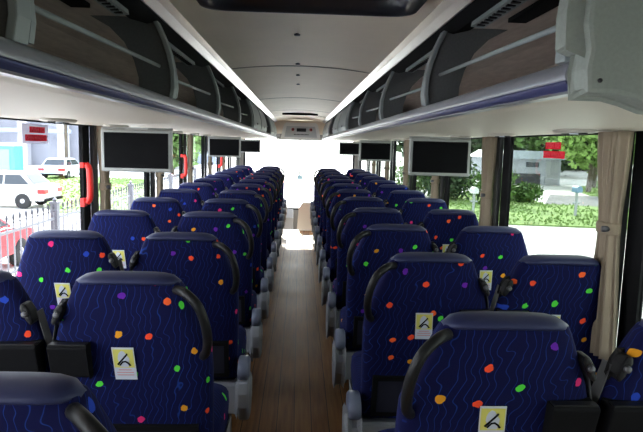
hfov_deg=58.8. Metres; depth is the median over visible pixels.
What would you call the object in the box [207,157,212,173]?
window curtain
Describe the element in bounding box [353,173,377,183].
seat
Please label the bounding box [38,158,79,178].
parked car
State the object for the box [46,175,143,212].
grass lawn
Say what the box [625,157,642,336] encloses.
window
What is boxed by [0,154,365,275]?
ground
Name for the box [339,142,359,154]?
monitor
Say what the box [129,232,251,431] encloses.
seat
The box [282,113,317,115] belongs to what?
ceiling vent slot
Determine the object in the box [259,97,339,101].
trim
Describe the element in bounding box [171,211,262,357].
seat
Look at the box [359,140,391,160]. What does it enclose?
monitor
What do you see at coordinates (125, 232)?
seat
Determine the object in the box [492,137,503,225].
trim
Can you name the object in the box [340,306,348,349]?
seat cushion
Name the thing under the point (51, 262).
seat
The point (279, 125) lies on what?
trim
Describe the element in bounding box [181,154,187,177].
handle
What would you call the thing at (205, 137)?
trim
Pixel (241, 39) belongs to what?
ceiling
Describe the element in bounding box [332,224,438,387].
seat
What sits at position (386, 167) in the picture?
window curtain
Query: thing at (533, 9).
vent
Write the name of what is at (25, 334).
seat
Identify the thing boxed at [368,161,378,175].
window
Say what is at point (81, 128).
window
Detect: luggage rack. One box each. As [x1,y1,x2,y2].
[0,0,277,138]
[322,0,642,141]
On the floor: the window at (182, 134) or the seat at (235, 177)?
the seat at (235, 177)
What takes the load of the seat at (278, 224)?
on the floor
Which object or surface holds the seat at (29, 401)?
on the floor
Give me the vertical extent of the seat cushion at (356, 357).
0.185 m
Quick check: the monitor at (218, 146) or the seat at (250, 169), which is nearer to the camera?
the monitor at (218, 146)
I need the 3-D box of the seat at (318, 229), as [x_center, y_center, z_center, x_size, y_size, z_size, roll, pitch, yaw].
[0.189,0.151,7.313,0.563,1.287,0.731,1,7,-2]
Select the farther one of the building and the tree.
the building
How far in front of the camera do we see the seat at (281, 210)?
8.92 m
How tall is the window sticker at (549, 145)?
0.079 m
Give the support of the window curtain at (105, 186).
hanging from the luggage rack at (105, 63)
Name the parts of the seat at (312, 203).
backrest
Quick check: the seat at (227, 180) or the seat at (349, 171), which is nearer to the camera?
the seat at (227, 180)
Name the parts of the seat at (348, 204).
armrest, grab handle, backrest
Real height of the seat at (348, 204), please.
1.287 m
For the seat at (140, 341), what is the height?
1.287 m
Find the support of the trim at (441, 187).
attached to the wall
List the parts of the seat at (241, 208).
backrest, grab handle, armrest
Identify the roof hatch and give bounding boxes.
[197,0,426,16]
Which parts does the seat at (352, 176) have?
backrest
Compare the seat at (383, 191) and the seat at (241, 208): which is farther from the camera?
the seat at (383, 191)
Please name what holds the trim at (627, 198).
attached to the wall
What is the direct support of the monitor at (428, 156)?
hanging from the luggage rack at (470, 68)
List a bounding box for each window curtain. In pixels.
[96,126,111,209]
[155,172,163,196]
[187,134,193,181]
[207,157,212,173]
[222,157,225,170]
[371,161,375,173]
[384,161,389,179]
[402,140,408,186]
[431,176,438,198]
[478,137,497,225]
[590,131,633,359]
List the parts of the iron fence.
fence post, rail, fence post, fence post, fence post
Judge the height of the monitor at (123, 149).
0.237 m
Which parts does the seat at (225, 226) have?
backrest, grab handle, armrest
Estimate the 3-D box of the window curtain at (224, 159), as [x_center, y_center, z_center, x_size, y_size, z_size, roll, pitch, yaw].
[-1.560,-0.811,9.107,0.074,0.880,0.157,1,7,-2]
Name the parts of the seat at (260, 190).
backrest, grab handle, armrest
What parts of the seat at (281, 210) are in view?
backrest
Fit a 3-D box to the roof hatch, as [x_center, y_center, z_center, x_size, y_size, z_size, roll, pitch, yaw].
[-0.018,-0.606,1.234,0.690,0.074,1.220,1,7,-2]
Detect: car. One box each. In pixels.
[0,170,62,208]
[0,218,34,265]
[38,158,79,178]
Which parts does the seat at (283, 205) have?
backrest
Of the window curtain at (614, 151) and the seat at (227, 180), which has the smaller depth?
the window curtain at (614, 151)
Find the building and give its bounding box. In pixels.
[197,137,215,163]
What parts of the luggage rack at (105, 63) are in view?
divider trim, hinge plate, underside panel, divider trim, hinge plate, rail, divider trim, hinge plate, divider trim, divider trim, bin door, bin door, bin door, bin door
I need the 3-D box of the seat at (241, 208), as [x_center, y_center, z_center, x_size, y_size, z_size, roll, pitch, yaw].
[-0.684,0.480,4.481,0.563,1.287,0.731,1,7,-2]
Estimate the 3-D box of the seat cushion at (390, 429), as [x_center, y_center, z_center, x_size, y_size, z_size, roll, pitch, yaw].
[0.427,0.879,1.882,0.496,0.185,0.500,1,7,-2]
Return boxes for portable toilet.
[0,143,23,170]
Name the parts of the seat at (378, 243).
armrest, grab handle, backrest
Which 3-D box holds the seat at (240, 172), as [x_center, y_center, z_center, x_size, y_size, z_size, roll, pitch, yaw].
[-1.406,-0.131,9.243,0.502,1.287,0.680,1,7,-2]
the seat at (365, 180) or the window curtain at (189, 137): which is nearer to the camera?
the window curtain at (189, 137)
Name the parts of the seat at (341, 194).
armrest, grab handle, backrest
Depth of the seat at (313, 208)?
9.34 m
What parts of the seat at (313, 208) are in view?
backrest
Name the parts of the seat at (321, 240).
armrest, grab handle, backrest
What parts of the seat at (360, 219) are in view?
armrest, grab handle, backrest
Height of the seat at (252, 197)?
1.287 m
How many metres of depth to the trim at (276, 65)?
3.51 m
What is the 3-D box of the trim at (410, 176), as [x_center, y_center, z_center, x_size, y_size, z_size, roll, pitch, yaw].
[1.004,-0.407,6.408,0.027,0.893,0.068,1,7,-2]
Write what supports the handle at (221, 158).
attached to the window at (203, 136)
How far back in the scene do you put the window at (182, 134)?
7.51 m
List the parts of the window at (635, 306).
pane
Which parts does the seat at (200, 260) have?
backrest, grab handle, leg, armrest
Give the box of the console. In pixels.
[281,122,320,140]
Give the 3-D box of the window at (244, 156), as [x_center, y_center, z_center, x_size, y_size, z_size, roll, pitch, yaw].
[-0.492,-0.890,12.391,2.400,1.520,0.090,1,7,-2]
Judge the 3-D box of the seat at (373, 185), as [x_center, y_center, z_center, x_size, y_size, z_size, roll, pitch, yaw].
[0.723,0.159,7.359,0.502,1.287,0.683,1,7,-2]
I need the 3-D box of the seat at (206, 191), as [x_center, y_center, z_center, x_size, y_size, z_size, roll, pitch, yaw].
[-1.283,0.267,6.071,0.502,1.287,0.680,1,7,-2]
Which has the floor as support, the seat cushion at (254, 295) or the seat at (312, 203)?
the seat at (312, 203)
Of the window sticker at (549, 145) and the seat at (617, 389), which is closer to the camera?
the seat at (617, 389)
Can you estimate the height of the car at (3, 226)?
1.470 m
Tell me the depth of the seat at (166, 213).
4.11 m
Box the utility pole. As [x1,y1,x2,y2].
[64,125,67,157]
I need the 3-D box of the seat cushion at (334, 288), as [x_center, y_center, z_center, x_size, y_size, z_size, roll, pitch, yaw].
[0.335,0.581,4.261,0.496,0.185,0.500,1,7,-2]
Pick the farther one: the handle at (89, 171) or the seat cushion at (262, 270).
the seat cushion at (262, 270)
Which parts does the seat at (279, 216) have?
backrest, grab handle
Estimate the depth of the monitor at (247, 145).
10.28 m
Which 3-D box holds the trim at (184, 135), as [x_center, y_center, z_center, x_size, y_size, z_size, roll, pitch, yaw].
[-1.510,-0.460,6.305,0.027,0.893,0.068,1,7,-2]
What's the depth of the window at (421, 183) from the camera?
5.78 m
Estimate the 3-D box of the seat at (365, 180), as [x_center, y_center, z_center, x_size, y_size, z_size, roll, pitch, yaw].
[0.692,0.059,8.152,0.502,1.287,0.683,1,7,-2]
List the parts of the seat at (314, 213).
grab handle, backrest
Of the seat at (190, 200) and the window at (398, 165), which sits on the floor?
the seat at (190, 200)
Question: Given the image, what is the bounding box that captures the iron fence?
[0,167,197,276]
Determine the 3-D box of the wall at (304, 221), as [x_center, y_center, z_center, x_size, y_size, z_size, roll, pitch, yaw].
[-0.242,0.193,11.598,0.561,0.940,0.070,1,7,-2]
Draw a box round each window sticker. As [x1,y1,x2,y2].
[21,123,47,143]
[543,142,564,158]
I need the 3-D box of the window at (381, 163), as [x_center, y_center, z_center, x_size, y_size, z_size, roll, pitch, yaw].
[0.953,-0.651,8.407,0.022,0.905,1.400,1,7,-2]
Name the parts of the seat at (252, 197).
backrest, grab handle, armrest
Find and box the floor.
[232,230,348,431]
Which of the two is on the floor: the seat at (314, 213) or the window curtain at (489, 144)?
the seat at (314, 213)
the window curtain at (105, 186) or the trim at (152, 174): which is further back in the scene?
the trim at (152, 174)
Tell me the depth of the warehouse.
60.23 m
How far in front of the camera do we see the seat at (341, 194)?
5.40 m
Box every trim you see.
[89,125,98,218]
[150,172,154,196]
[183,134,186,182]
[204,136,206,177]
[231,65,369,73]
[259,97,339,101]
[274,120,324,134]
[389,141,393,179]
[409,175,412,189]
[439,176,444,199]
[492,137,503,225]
[616,131,635,339]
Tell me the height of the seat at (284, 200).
1.287 m
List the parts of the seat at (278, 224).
backrest, grab handle, armrest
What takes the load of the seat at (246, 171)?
on the floor
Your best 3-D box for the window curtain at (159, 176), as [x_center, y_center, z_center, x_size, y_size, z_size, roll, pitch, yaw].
[-1.399,-0.289,4.943,0.074,0.880,0.157,1,7,-2]
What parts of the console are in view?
plate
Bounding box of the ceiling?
[169,0,442,121]
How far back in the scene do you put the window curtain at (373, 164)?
9.18 m
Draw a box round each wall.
[241,134,356,229]
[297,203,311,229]
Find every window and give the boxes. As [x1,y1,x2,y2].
[0,117,87,229]
[86,125,147,227]
[148,133,181,196]
[182,134,202,182]
[203,136,217,177]
[243,140,354,209]
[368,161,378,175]
[379,145,393,180]
[393,141,413,189]
[413,175,445,200]
[445,137,507,225]
[502,131,642,347]
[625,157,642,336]
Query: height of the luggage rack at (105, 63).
0.388 m
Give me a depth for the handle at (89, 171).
3.28 m
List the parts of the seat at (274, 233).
backrest, grab handle, armrest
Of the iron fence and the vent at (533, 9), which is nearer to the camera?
the vent at (533, 9)
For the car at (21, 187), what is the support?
on the ground at (297, 192)
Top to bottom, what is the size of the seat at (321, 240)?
1.287 m
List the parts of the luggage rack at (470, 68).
bin door, bin door, bin door, divider trim, divider trim, hinge plate, divider trim, rail, hinge plate, divider trim, rail, underside panel, hinge plate, trim, trim, plate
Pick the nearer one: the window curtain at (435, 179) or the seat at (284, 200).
the window curtain at (435, 179)
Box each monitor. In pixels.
[101,127,172,172]
[208,136,240,157]
[241,139,260,152]
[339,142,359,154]
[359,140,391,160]
[408,136,470,176]
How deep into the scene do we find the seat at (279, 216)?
8.12 m
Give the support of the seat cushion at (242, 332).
on the seat at (200, 260)
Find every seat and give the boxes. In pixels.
[0,270,52,372]
[0,371,116,431]
[16,230,123,337]
[46,271,230,431]
[88,209,160,270]
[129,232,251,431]
[130,197,185,231]
[158,188,204,212]
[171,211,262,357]
[178,182,217,201]
[194,178,227,195]
[198,198,268,361]
[205,174,234,189]
[215,171,241,183]
[218,190,273,320]
[223,169,246,178]
[229,167,250,175]
[230,184,276,271]
[234,165,254,172]
[238,179,279,256]
[245,175,281,244]
[251,172,283,234]
[255,170,284,226]
[259,168,285,220]
[262,166,286,214]
[310,168,336,218]
[311,170,340,224]
[312,172,344,231]
[313,175,348,240]
[314,179,354,251]
[316,183,361,265]
[318,189,371,282]
[321,197,384,341]
[326,207,406,382]
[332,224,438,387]
[342,252,489,431]
[344,169,365,176]
[348,171,370,179]
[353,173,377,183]
[358,176,385,188]
[364,180,395,194]
[372,184,408,200]
[378,311,600,431]
[383,190,424,209]
[398,198,447,224]
[418,209,478,251]
[445,226,527,307]
[489,254,601,386]
[591,318,642,431]
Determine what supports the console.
hanging from the ceiling
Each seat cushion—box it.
[214,383,228,431]
[232,325,245,378]
[248,290,256,326]
[257,266,263,293]
[332,278,338,308]
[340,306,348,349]
[351,350,365,416]
[378,428,394,431]
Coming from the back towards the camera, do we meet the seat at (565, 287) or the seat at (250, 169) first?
the seat at (250, 169)
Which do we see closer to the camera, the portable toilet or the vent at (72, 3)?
the vent at (72, 3)
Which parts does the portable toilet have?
door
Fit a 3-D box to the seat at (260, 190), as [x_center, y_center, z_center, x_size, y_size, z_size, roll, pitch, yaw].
[-0.745,0.281,6.068,0.563,1.287,0.731,1,7,-2]
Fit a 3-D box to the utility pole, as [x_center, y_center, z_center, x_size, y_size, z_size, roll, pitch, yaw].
[-19.550,-7.555,43.489,2.200,9.000,0.247,1,7,-2]
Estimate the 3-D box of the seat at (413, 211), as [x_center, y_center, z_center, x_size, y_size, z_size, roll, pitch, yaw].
[0.815,0.457,4.979,0.502,1.287,0.683,1,7,-2]
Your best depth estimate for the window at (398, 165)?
7.33 m
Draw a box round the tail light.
[37,189,48,193]
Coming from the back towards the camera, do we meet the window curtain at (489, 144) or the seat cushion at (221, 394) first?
the window curtain at (489, 144)
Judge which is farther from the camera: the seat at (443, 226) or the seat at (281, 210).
the seat at (281, 210)
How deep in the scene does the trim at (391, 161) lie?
7.75 m
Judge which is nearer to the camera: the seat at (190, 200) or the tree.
the seat at (190, 200)
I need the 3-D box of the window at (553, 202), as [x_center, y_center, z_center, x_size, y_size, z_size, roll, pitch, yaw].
[1.167,0.045,2.855,0.022,0.905,1.400,1,7,-2]
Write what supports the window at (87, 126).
in the wall
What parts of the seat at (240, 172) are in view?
backrest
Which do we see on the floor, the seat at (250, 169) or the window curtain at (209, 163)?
the seat at (250, 169)
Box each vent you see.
[60,0,89,7]
[508,0,559,22]
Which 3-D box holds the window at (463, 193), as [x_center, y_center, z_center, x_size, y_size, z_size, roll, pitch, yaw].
[1.113,-0.129,4.243,0.022,0.905,1.400,1,7,-2]
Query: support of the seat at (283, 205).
on the floor
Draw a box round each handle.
[79,162,93,206]
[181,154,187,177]
[218,157,222,167]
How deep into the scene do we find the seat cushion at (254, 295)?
3.78 m
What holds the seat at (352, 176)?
on the floor
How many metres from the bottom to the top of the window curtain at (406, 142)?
0.880 m
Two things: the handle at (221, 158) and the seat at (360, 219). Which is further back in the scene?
the handle at (221, 158)
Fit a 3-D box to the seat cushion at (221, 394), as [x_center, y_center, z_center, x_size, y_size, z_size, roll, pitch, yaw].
[-0.627,0.810,2.221,0.496,0.185,0.500,1,7,-2]
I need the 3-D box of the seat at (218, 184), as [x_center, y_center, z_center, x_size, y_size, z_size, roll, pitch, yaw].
[-1.314,0.167,6.864,0.502,1.287,0.680,1,7,-2]
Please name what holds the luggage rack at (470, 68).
attached to the ceiling
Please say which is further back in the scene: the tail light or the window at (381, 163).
the tail light
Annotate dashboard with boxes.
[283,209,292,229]
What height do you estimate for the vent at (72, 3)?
0.014 m
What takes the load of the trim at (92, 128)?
attached to the wall
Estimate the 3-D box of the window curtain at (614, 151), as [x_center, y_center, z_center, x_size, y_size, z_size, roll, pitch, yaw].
[1.109,0.113,2.240,0.080,0.880,0.187,1,7,-2]
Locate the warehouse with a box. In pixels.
[0,119,98,164]
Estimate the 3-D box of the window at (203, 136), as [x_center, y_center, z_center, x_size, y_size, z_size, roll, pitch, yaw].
[-1.613,-0.705,8.301,0.022,0.905,1.400,1,7,-2]
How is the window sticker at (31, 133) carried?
attached to the window at (81, 128)
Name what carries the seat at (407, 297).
on the floor
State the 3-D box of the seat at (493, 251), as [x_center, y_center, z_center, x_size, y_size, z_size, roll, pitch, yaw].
[0.876,0.656,3.393,0.502,1.287,0.683,1,7,-2]
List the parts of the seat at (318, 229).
armrest, grab handle, backrest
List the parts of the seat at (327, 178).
grab handle, backrest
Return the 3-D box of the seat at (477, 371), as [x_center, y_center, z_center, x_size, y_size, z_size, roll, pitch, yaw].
[0.403,0.847,1.760,0.563,1.287,0.731,1,7,-2]
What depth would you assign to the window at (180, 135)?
6.14 m
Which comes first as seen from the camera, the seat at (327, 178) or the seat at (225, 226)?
the seat at (225, 226)
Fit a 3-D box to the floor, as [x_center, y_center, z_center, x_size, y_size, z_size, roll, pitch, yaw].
[-0.197,1.232,4.156,2.570,0.120,14.350,1,7,-2]
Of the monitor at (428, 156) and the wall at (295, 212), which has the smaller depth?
the monitor at (428, 156)
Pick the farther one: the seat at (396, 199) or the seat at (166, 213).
the seat at (396, 199)

